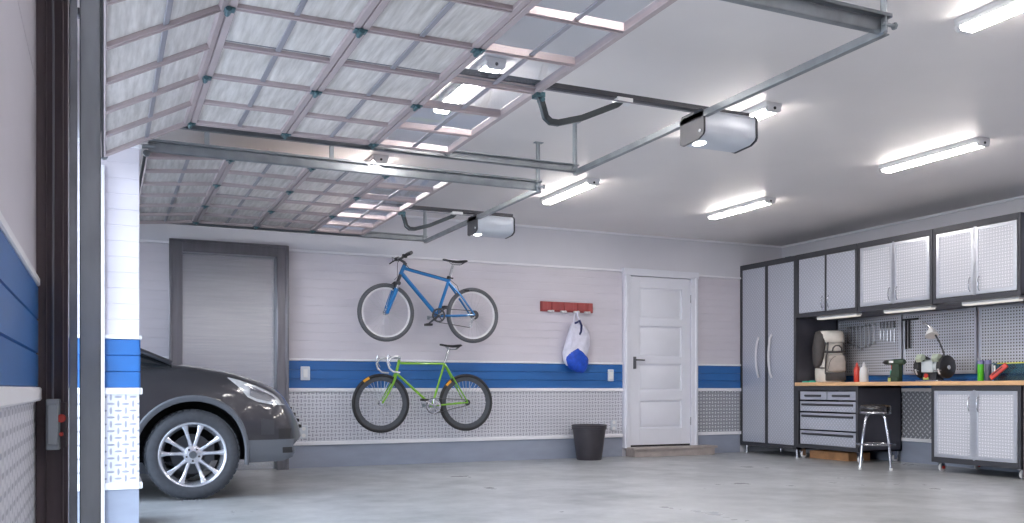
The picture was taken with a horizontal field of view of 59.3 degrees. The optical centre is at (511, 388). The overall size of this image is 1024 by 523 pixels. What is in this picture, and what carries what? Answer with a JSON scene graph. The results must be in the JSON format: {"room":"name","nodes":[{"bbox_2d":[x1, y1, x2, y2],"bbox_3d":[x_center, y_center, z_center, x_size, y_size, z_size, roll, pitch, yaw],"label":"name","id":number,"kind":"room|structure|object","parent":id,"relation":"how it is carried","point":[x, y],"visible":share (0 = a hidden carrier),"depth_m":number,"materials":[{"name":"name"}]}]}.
{"room":"garage","nodes":[
{"label":"garage","id":0,"kind":"room"},
{"bbox_2d":[0,0,41,522],"bbox_3d":[-1.695,-0.535,3.008,0.316,2.730,12.080,0,0,-24],"label":"wall","id":1,"kind":"structure","parent":0,"point":[19,279],"depth_m":1.99,"materials":[{"name":"paint"}]},
{"bbox_2d":[36,0,68,522],"bbox_3d":[-1.356,-0.530,2.622,0.115,2.720,0.075,0,0,-24],"label":"trim","id":2,"kind":"structure","parent":1,"relation":"attached to","point":[52,466],"depth_m":2.60,"materials":[{"name":"black metal"}]},
{"bbox_2d":[46,399,65,449],"bbox_3d":[-1.306,0.102,2.579,0.051,0.145,0.073,0,0,-24],"label":"sensor","id":3,"kind":"object","parent":1,"relation":"attached to","point":[55,409],"visible":1,"depth_m":2.55,"materials":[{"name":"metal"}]},
{"bbox_2d":[101,165,104,522],"bbox_3d":[-2.408,-0.235,5.225,0.079,2.130,0.015,0,0,-24],"label":"trim","id":4,"kind":"structure","parent":1,"relation":"attached to","point":[102,166],"depth_m":5.23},
{"bbox_2d":[139,212,781,473],"bbox_3d":[-0.304,-0.535,10.334,8.940,2.730,0.186,0,0,-24],"label":"wall","id":5,"kind":"structure","parent":0,"point":[537,399],"depth_m":10.20,"materials":[{"name":"paint"}]},
{"bbox_2d":[169,238,288,471],"bbox_3d":[-2.835,-0.316,9.038,1.149,2.292,0.155,0,0,-24],"label":"door","id":6,"kind":"structure","parent":5,"relation":"in","point":[229,301],"depth_m":9.08,"materials":[{"name":"metal"}]},
{"bbox_2d":[299,425,307,438],"bbox_3d":[-2.178,0.455,9.398,0.088,0.140,0.027,0,0,-24],"label":"wall socket","id":7,"kind":"object","parent":5,"relation":"attached to","point":[304,430],"visible":0.88,"depth_m":9.39,"materials":[{"name":"white plastic"}]},
{"bbox_2d":[300,366,309,379],"bbox_3d":[-2.160,-0.158,9.404,0.098,0.145,0.030,0,0,-24],"label":"light switch","id":8,"kind":"object","parent":5,"relation":"attached to","point":[304,370],"visible":1,"depth_m":9.39,"materials":[{"name":"white plastic"}]},
{"bbox_2d":[352,344,491,432],"bbox_3d":[-0.980,-0.008,9.701,1.556,0.949,0.455,0,0,-35],"label":"bicycle","id":9,"kind":"object","parent":5,"relation":"hanging from","point":[393,381],"visible":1,"depth_m":9.61,"materials":[{"name":"green metal"}]},
{"bbox_2d":[357,251,497,342],"bbox_3d":[-0.922,-0.958,9.723,1.555,0.930,0.532,0,0,-37],"label":"bicycle","id":10,"kind":"object","parent":5,"relation":"hanging from","point":[394,287],"visible":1,"depth_m":9.63,"materials":[{"name":"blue metal"}]},
{"bbox_2d":[343,210,781,247],"bbox_3d":[-0.230,-1.889,10.291,8.440,0.022,0.025,0,0,-24],"label":"trim","id":11,"kind":"structure","parent":5,"relation":"attached to","point":[346,211],"depth_m":10.83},
{"bbox_2d":[540,301,592,313],"bbox_3d":[0.666,-0.956,10.641,0.700,0.132,0.094,0,0,-24],"label":"coat rack","id":12,"kind":"object","parent":5,"relation":"attached to","point":[562,307],"visible":1,"depth_m":10.65,"materials":[{"name":"red wood"}]},
{"bbox_2d":[562,311,589,372],"bbox_3d":[0.765,-0.552,10.626,0.351,0.735,0.169,0,0,-24],"label":"shoulder bag","id":13,"kind":"object","parent":12,"relation":"hanging from","point":[577,343],"visible":1,"depth_m":10.57,"materials":[{"name":"white fabric"}]},
{"bbox_2d":[608,369,613,380],"bbox_3d":[1.198,-0.160,10.927,0.078,0.145,0.030,0,0,-24],"label":"light switch","id":14,"kind":"object","parent":5,"relation":"attached to","point":[610,371],"visible":1,"depth_m":10.91,"materials":[{"name":"white plastic"}]},
{"bbox_2d":[610,420,616,430],"bbox_3d":[1.234,0.447,10.945,0.078,0.128,0.027,0,0,-24],"label":"wall socket","id":15,"kind":"object","parent":5,"relation":"attached to","point":[613,423],"visible":1,"depth_m":10.93,"materials":[{"name":"white plastic"}]},
{"bbox_2d":[621,268,698,447],"bbox_3d":[1.861,-0.370,11.195,1.105,2.200,0.105,0,0,-24],"label":"door","id":16,"kind":"structure","parent":5,"relation":"in","point":[660,313],"depth_m":11.20,"materials":[{"name":"white paint"}]},
{"bbox_2d":[78,0,1023,245],"bbox_3d":[2.214,-1.975,4.780,8.940,0.150,12.480,0,0,-24],"label":"ceiling","id":17,"kind":"structure","parent":0,"point":[925,85],"depth_m":6.53,"materials":[{"name":"paint"}]},
{"bbox_2d":[362,154,388,165],"bbox_3d":[-1.262,-1.869,7.748,0.130,0.063,0.974,0,0,-24],"label":"ceiling light","id":18,"kind":"object","parent":17,"relation":"attached to","point":[377,158],"visible":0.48,"depth_m":7.32,"materials":[{"name":"white plastic"}]},
{"bbox_2d":[431,109,448,114],"bbox_3d":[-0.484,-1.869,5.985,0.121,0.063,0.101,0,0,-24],"label":"ceiling light","id":19,"kind":"object","parent":17,"relation":"attached to","point":[439,112],"depth_m":6.00,"materials":[{"name":"white plastic"}]},
{"bbox_2d":[435,83,478,103],"bbox_3d":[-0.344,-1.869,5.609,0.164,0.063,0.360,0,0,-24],"label":"ceiling light","id":20,"kind":"object","parent":17,"relation":"attached to","point":[456,93],"depth_m":5.65,"materials":[{"name":"white plastic"}]},
{"bbox_2d":[471,56,506,72],"bbox_3d":[-0.113,-1.869,5.109,0.171,0.063,0.230,0,0,-24],"label":"ceiling light","id":21,"kind":"object","parent":17,"relation":"attached to","point":[487,64],"depth_m":5.17,"materials":[{"name":"white plastic"}]},
{"bbox_2d":[540,178,599,204],"bbox_3d":[0.542,-1.869,8.566,0.130,0.063,0.974,0,0,-24],"label":"ceiling light","id":22,"kind":"object","parent":17,"relation":"attached to","point":[586,183],"visible":1,"depth_m":8.46,"materials":[{"name":"white plastic"}]},
{"bbox_2d":[543,183,593,203],"bbox_3d":[0.541,-1.852,8.568,0.098,0.024,0.910,0,0,-24],"label":"diffuser","id":23,"kind":"object","parent":22,"relation":"attached to","point":[575,188],"depth_m":8.54,"materials":[{"name":"white plastic"}]},
{"bbox_2d":[685,101,781,147],"bbox_3d":[1.542,-1.869,6.406,0.130,0.063,0.974,0,0,-24],"label":"ceiling light","id":24,"kind":"object","parent":17,"relation":"attached to","point":[767,108],"visible":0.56,"depth_m":6.00,"materials":[{"name":"white plastic"}]},
{"bbox_2d":[750,109,774,119],"bbox_3d":[1.542,-1.852,6.408,0.098,0.024,0.910,0,0,-24],"label":"diffuser","id":25,"kind":"object","parent":24,"relation":"attached to","point":[759,113],"depth_m":6.05,"materials":[{"name":"white plastic"}]},
{"bbox_2d":[706,196,775,219],"bbox_3d":[2.366,-1.869,9.360,0.130,0.063,0.974,0,0,-24],"label":"ceiling light","id":26,"kind":"object","parent":17,"relation":"attached to","point":[763,201],"visible":1,"depth_m":9.27,"materials":[{"name":"white plastic"}]},
{"bbox_2d":[709,201,768,218],"bbox_3d":[2.366,-1.852,9.362,0.098,0.024,0.910,0,0,-24],"label":"diffuser","id":27,"kind":"object","parent":26,"relation":"attached to","point":[749,205],"depth_m":9.33,"materials":[{"name":"white plastic"}]},
{"bbox_2d":[879,137,989,173],"bbox_3d":[3.378,-1.869,7.250,0.130,0.063,0.974,0,0,-24],"label":"ceiling light","id":28,"kind":"object","parent":17,"relation":"attached to","point":[977,142],"visible":1,"depth_m":7.17,"materials":[{"name":"white plastic"}]},
{"bbox_2d":[954,0,1023,34],"bbox_3d":[2.533,-1.869,4.221,0.130,0.063,0.974,0,0,-24],"label":"ceiling light","id":29,"kind":"object","parent":17,"relation":"attached to","point":[997,11],"visible":1,"depth_m":4.49,"materials":[{"name":"white plastic"}]},
{"bbox_2d":[139,451,1023,522],"bbox_3d":[2.214,0.905,4.780,8.940,0.150,12.480,0,0,-24],"label":"floor","id":30,"kind":"structure","parent":0,"point":[757,486],"depth_m":7.25,"materials":[{"name":"concrete"}]},
{"bbox_2d":[78,61,142,522],"bbox_3d":[-2.594,-0.534,5.417,0.669,2.728,0.478,0,0,-24],"label":"wall pier","id":31,"kind":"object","parent":30,"relation":"on","point":[123,482],"visible":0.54,"depth_m":5.30,"materials":[{"name":"paint"}]},
{"bbox_2d":[139,348,301,499],"bbox_3d":[-4.008,-0.013,6.945,4.634,1.689,2.200,0,0,-24],"label":"car","id":32,"kind":"object","parent":30,"relation":"on","point":[190,417],"visible":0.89,"depth_m":6.79,"materials":[{"name":"paint"}]},
{"bbox_2d":[279,428,290,437],"bbox_3d":[-1.766,0.347,7.019,0.036,0.075,0.116,0,0,42],"label":"vent","id":33,"kind":"object","parent":32,"relation":"attached to","point":[283,432],"depth_m":7.01,"materials":[{"name":"black plastic"}]},
{"bbox_2d":[139,132,544,242],"bbox_3d":[-1.779,-0.535,7.540,3.225,2.730,2.756,0,0,-24],"label":"door track","id":34,"kind":"object","parent":30,"relation":"on","point":[154,145],"visible":0.62,"depth_m":6.49,"materials":[{"name":"metal"}]},
{"bbox_2d":[139,150,451,235],"bbox_3d":[-1.935,-1.545,7.473,2.189,0.095,2.680,0,0,-24],"label":"garage door","id":35,"kind":"structure","parent":34,"relation":"attached to","point":[173,188],"depth_m":7.22,"materials":[{"name":"grey metal"}]},
{"bbox_2d":[222,194,514,238],"bbox_3d":[-1.639,-1.508,7.611,3.620,0.225,0.230,0,0,-24],"label":"garage door opener","id":36,"kind":"object","parent":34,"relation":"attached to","point":[495,225],"visible":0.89,"depth_m":8.13,"materials":[{"name":"grey metal"}]},
{"bbox_2d":[52,0,897,522],"bbox_3d":[-0.408,-0.535,4.492,3.244,2.730,2.860,0,0,-24],"label":"door track","id":37,"kind":"object","parent":30,"relation":"on","point":[874,22],"visible":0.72,"depth_m":2.57,"materials":[{"name":"metal"}]},
{"bbox_2d":[101,0,676,159],"bbox_3d":[-0.812,-1.448,4.315,2.140,0.288,2.760,0,0,-24],"label":"garage door","id":38,"kind":"structure","parent":37,"relation":"attached to","point":[167,66],"depth_m":4.21,"materials":[{"name":"grey metal"}]},
{"bbox_2d":[78,7,757,153],"bbox_3d":[-0.252,-1.508,4.551,3.620,0.225,0.230,0,0,-24],"label":"garage door opener","id":39,"kind":"object","parent":37,"relation":"attached to","point":[725,130],"visible":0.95,"depth_m":5.05,"materials":[{"name":"grey metal"}]},
{"bbox_2d":[571,424,606,460],"bbox_3d":[0.901,0.625,10.510,0.416,0.410,0.416,0,0,-24],"label":"waste bin","id":40,"kind":"object","parent":30,"relation":"on","point":[588,438],"visible":1,"depth_m":10.36,"materials":[{"name":"grey plastic"}]},
{"bbox_2d":[625,445,717,456],"bbox_3d":[1.981,0.774,11.167,1.230,0.112,0.226,0,0,-24],"label":"step","id":41,"kind":"structure","parent":30,"relation":"on","point":[652,451],"depth_m":11.06,"materials":[{"name":"grey concrete"}]},
{"bbox_2d":[740,255,837,456],"bbox_3d":[3.467,-0.385,11.406,0.715,2.430,1.043,0,0,-24],"label":"tall cabinet","id":42,"kind":"object","parent":30,"relation":"on","point":[776,345],"visible":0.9,"depth_m":11.20,"materials":[{"name":"grey metal"}]},
{"bbox_2d":[810,450,869,460],"bbox_3d":[3.852,0.782,10.596,0.334,0.095,0.620,0,0,-24],"label":"cardboard box","id":43,"kind":"object","parent":30,"relation":"on","point":[821,454],"visible":0.86,"depth_m":10.41,"materials":[{"name":"brown cardboard"}]},
{"bbox_2d":[796,386,900,462],"bbox_3d":[3.906,0.402,10.495,0.668,0.857,0.968,0,0,-24],"label":"base cabinet","id":44,"kind":"object","parent":30,"relation":"on","point":[827,417],"visible":0.82,"depth_m":10.17,"materials":[{"name":"grey metal"}]},
{"bbox_2d":[795,381,1023,385],"bbox_3d":[4.378,-0.051,9.441,0.681,0.042,3.282,0,0,-24],"label":"countertop","id":45,"kind":"structure","parent":44,"relation":"on","point":[911,383],"depth_m":9.14,"materials":[{"name":"brown wood"}]},
{"bbox_2d":[812,330,846,381],"bbox_3d":[3.792,-0.381,10.775,0.381,0.618,0.279,0,0,8],"label":"backpack","id":46,"kind":"object","parent":45,"relation":"on","point":[829,361],"visible":0.98,"depth_m":10.67,"materials":[{"name":"beige fabric"}]},
{"bbox_2d":[854,362,859,381],"bbox_3d":[3.923,-0.184,10.238,0.066,0.225,0.066,0,0,-24],"label":"bottle","id":47,"kind":"object","parent":45,"relation":"on","point":[856,368],"visible":0.83,"depth_m":10.21,"materials":[{"name":"red plastic"}]},
{"bbox_2d":[859,362,868,381],"bbox_3d":[3.966,-0.184,10.143,0.096,0.225,0.096,0,0,-24],"label":"bottle","id":48,"kind":"object","parent":45,"relation":"on","point":[863,373],"visible":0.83,"depth_m":10.11,"materials":[{"name":"white plastic"}]},
{"bbox_2d":[883,359,905,381],"bbox_3d":[4.165,-0.197,9.819,0.084,0.250,0.286,0,0,-24],"label":"cordless drill","id":49,"kind":"object","parent":45,"relation":"on","point":[896,372],"visible":1,"depth_m":9.76,"materials":[{"name":"green plastic"}]},
{"bbox_2d":[911,322,955,380],"bbox_3d":[4.380,-0.383,9.348,0.258,0.622,0.360,0,0,-24],"label":"grinder","id":50,"kind":"object","parent":45,"relation":"on","point":[937,368],"visible":0.98,"depth_m":9.29,"materials":[{"name":"grey metal"}]},
{"bbox_2d":[923,374,928,379],"bbox_3d":[4.308,-0.124,9.373,0.017,0.064,0.065,0,0,-24],"label":"switch","id":51,"kind":"object","parent":50,"relation":"attached to","point":[925,376],"depth_m":9.36,"materials":[{"name":"plastic"}]},
{"bbox_2d":[922,322,944,354],"bbox_3d":[4.347,-0.492,9.329,0.127,0.403,0.262,0,0,-24],"label":"lamp","id":52,"kind":"object","parent":50,"relation":"on","point":[931,333],"depth_m":9.30,"materials":[{"name":"white plastic"}]},
{"bbox_2d":[977,360,983,380],"bbox_3d":[4.608,-0.175,8.847,0.064,0.207,0.064,0,0,-24],"label":"tube","id":53,"kind":"object","parent":45,"relation":"on","point":[980,363],"visible":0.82,"depth_m":8.82,"materials":[{"name":"green plastic"}]},
{"bbox_2d":[984,360,991,380],"bbox_3d":[4.641,-0.175,8.774,0.064,0.207,0.064,0,0,-24],"label":"tube","id":54,"kind":"object","parent":45,"relation":"on","point":[988,363],"visible":0.84,"depth_m":8.75,"materials":[{"name":"plastic"}]},
{"bbox_2d":[989,363,1008,379],"bbox_3d":[4.599,-0.161,8.505,0.025,0.158,0.184,0,0,-31],"label":"utility knife","id":55,"kind":"object","parent":45,"relation":"on","point":[1004,366],"visible":1,"depth_m":8.49,"materials":[{"name":"red plastic"}]},
{"bbox_2d":[994,362,1023,380],"bbox_3d":[4.807,-0.158,8.438,0.228,0.172,0.520,0,0,-24],"label":"tool case","id":56,"kind":"object","parent":45,"relation":"on","point":[1015,377],"visible":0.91,"depth_m":8.47,"materials":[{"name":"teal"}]},
{"bbox_2d":[996,375,1023,380],"bbox_3d":[4.805,-0.098,8.437,0.180,0.049,0.460,0,0,-24],"label":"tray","id":57,"kind":"object","parent":45,"relation":"on","point":[1016,377],"depth_m":8.46,"materials":[{"name":"plastic"}]},
{"bbox_2d":[855,404,895,470],"bbox_3d":[3.755,0.497,9.300,0.392,0.665,0.392,0,0,11],"label":"stool","id":58,"kind":"object","parent":30,"relation":"on","point":[869,409],"visible":1,"depth_m":9.18,"materials":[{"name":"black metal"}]},
{"bbox_2d":[931,386,1023,478],"bbox_3d":[4.699,0.402,8.729,0.683,0.857,0.970,0,0,-24],"label":"base cabinet","id":59,"kind":"object","parent":30,"relation":"on","point":[978,426],"visible":1,"depth_m":8.58,"materials":[{"name":"grey metal"}]},
{"bbox_2d":[1023,385,1023,477],"bbox_3d":[4.933,0.401,8.245,0.625,0.858,0.085,0,0,-24],"label":"panel","id":60,"kind":"object","parent":30,"relation":"on","point":[1023,385],"visible":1,"depth_m":8.15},
{"bbox_2d":[782,198,1023,471],"bbox_3d":[6.196,-0.535,6.476,0.186,2.730,12.280,0,0,-24],"label":"wall","id":61,"kind":"structure","parent":0,"point":[915,400],"depth_m":10.03,"materials":[{"name":"paint"}]},
{"bbox_2d":[796,243,894,319],"bbox_3d":[3.897,-1.224,10.498,0.683,0.757,0.955,0,0,-24],"label":"upper cabinet","id":62,"kind":"object","parent":61,"relation":"attached to","point":[827,279],"visible":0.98,"depth_m":10.36,"materials":[{"name":"grey metal"}]},
{"bbox_2d":[817,313,861,319],"bbox_3d":[3.757,-0.828,10.355,0.085,0.036,0.620,0,0,-24],"label":"light","id":63,"kind":"object","parent":62,"relation":"attached to","point":[851,314],"visible":1,"depth_m":10.29,"materials":[{"name":"grey plastic"}]},
{"bbox_2d":[817,315,860,319],"bbox_3d":[3.755,-0.818,10.354,0.080,0.016,0.600,0,0,-24],"label":"diffuser","id":64,"kind":"object","parent":63,"relation":"attached to","point":[832,316],"depth_m":10.36,"materials":[{"name":"white plastic"}]},
{"bbox_2d":[838,314,901,375],"bbox_3d":[4.210,-0.496,10.619,0.019,0.683,0.963,0,0,-24],"label":"pegboard","id":65,"kind":"object","parent":61,"relation":"attached to","point":[874,356],"visible":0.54,"depth_m":10.55,"materials":[{"name":"metal"}]},
{"bbox_2d":[847,327,848,344],"bbox_3d":[4.068,-0.640,10.892,0.028,0.216,0.036,0,0,-24],"label":"spanner","id":66,"kind":"object","parent":65,"relation":"hanging from","point":[847,327],"visible":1,"depth_m":10.89,"materials":[{"name":"grey metal"}]},
{"bbox_2d":[861,326,862,349],"bbox_3d":[4.159,-0.600,10.691,0.028,0.296,0.036,0,0,-24],"label":"spanner","id":67,"kind":"object","parent":65,"relation":"hanging from","point":[861,326],"visible":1,"depth_m":10.69,"materials":[{"name":"grey metal"}]},
{"bbox_2d":[864,324,866,348],"bbox_3d":[4.184,-0.615,10.636,0.028,0.286,0.036,0,0,-24],"label":"spanner","id":68,"kind":"object","parent":65,"relation":"hanging from","point":[865,346],"visible":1,"depth_m":10.64,"materials":[{"name":"grey metal"}]},
{"bbox_2d":[868,324,870,346],"bbox_3d":[4.209,-0.625,10.582,0.028,0.266,0.036,0,0,-24],"label":"spanner","id":69,"kind":"object","parent":65,"relation":"hanging from","point":[869,344],"visible":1,"depth_m":10.58,"materials":[{"name":"grey metal"}]},
{"bbox_2d":[782,195,1023,247],"bbox_3d":[6.096,-1.889,6.527,0.025,0.022,12.055,0,0,-24],"label":"trim","id":70,"kind":"structure","parent":61,"relation":"attached to","point":[1018,197],"depth_m":10.07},
{"bbox_2d":[858,229,974,313],"bbox_3d":[4.300,-1.224,9.608,0.683,0.757,0.984,0,0,-24],"label":"upper cabinet","id":71,"kind":"object","parent":61,"relation":"attached to","point":[895,272],"visible":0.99,"depth_m":9.45,"materials":[{"name":"grey metal"}]},
{"bbox_2d":[884,305,936,313],"bbox_3d":[4.169,-0.828,9.447,0.085,0.036,0.615,0,0,-24],"label":"light","id":72,"kind":"object","parent":71,"relation":"attached to","point":[930,307],"visible":1,"depth_m":9.38,"materials":[{"name":"grey plastic"}]},
{"bbox_2d":[903,307,976,374],"bbox_3d":[4.612,-0.496,9.731,0.019,0.683,0.933,0,0,-24],"label":"pegboard","id":73,"kind":"object","parent":61,"relation":"attached to","point":[956,329],"visible":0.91,"depth_m":9.63,"materials":[{"name":"metal"}]},
{"bbox_2d":[902,318,918,348],"bbox_3d":[4.451,-0.611,10.038,0.037,0.342,0.210,0,0,-24],"label":"clamp","id":74,"kind":"object","parent":73,"relation":"hanging from","point":[908,319],"visible":1,"depth_m":10.05,"materials":[{"name":"black metal"}]},
{"bbox_2d":[933,212,1023,306],"bbox_3d":[4.702,-1.224,8.722,0.683,0.757,0.945,0,0,-24],"label":"upper cabinet","id":75,"kind":"object","parent":61,"relation":"attached to","point":[983,259],"visible":0.99,"depth_m":8.55,"materials":[{"name":"grey metal"}]},
{"bbox_2d":[962,297,1023,305],"bbox_3d":[4.569,-0.828,8.566,0.085,0.036,0.610,0,0,-24],"label":"light","id":76,"kind":"object","parent":75,"relation":"attached to","point":[1011,299],"visible":1,"depth_m":8.52,"materials":[{"name":"grey plastic"}]},
{"bbox_2d":[979,303,1023,372],"bbox_3d":[5.010,-0.496,8.854,0.019,0.683,0.932,0,0,-24],"label":"pegboard","id":77,"kind":"object","parent":61,"relation":"attached to","point":[1001,327],"visible":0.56,"depth_m":9.03,"materials":[{"name":"metal"}]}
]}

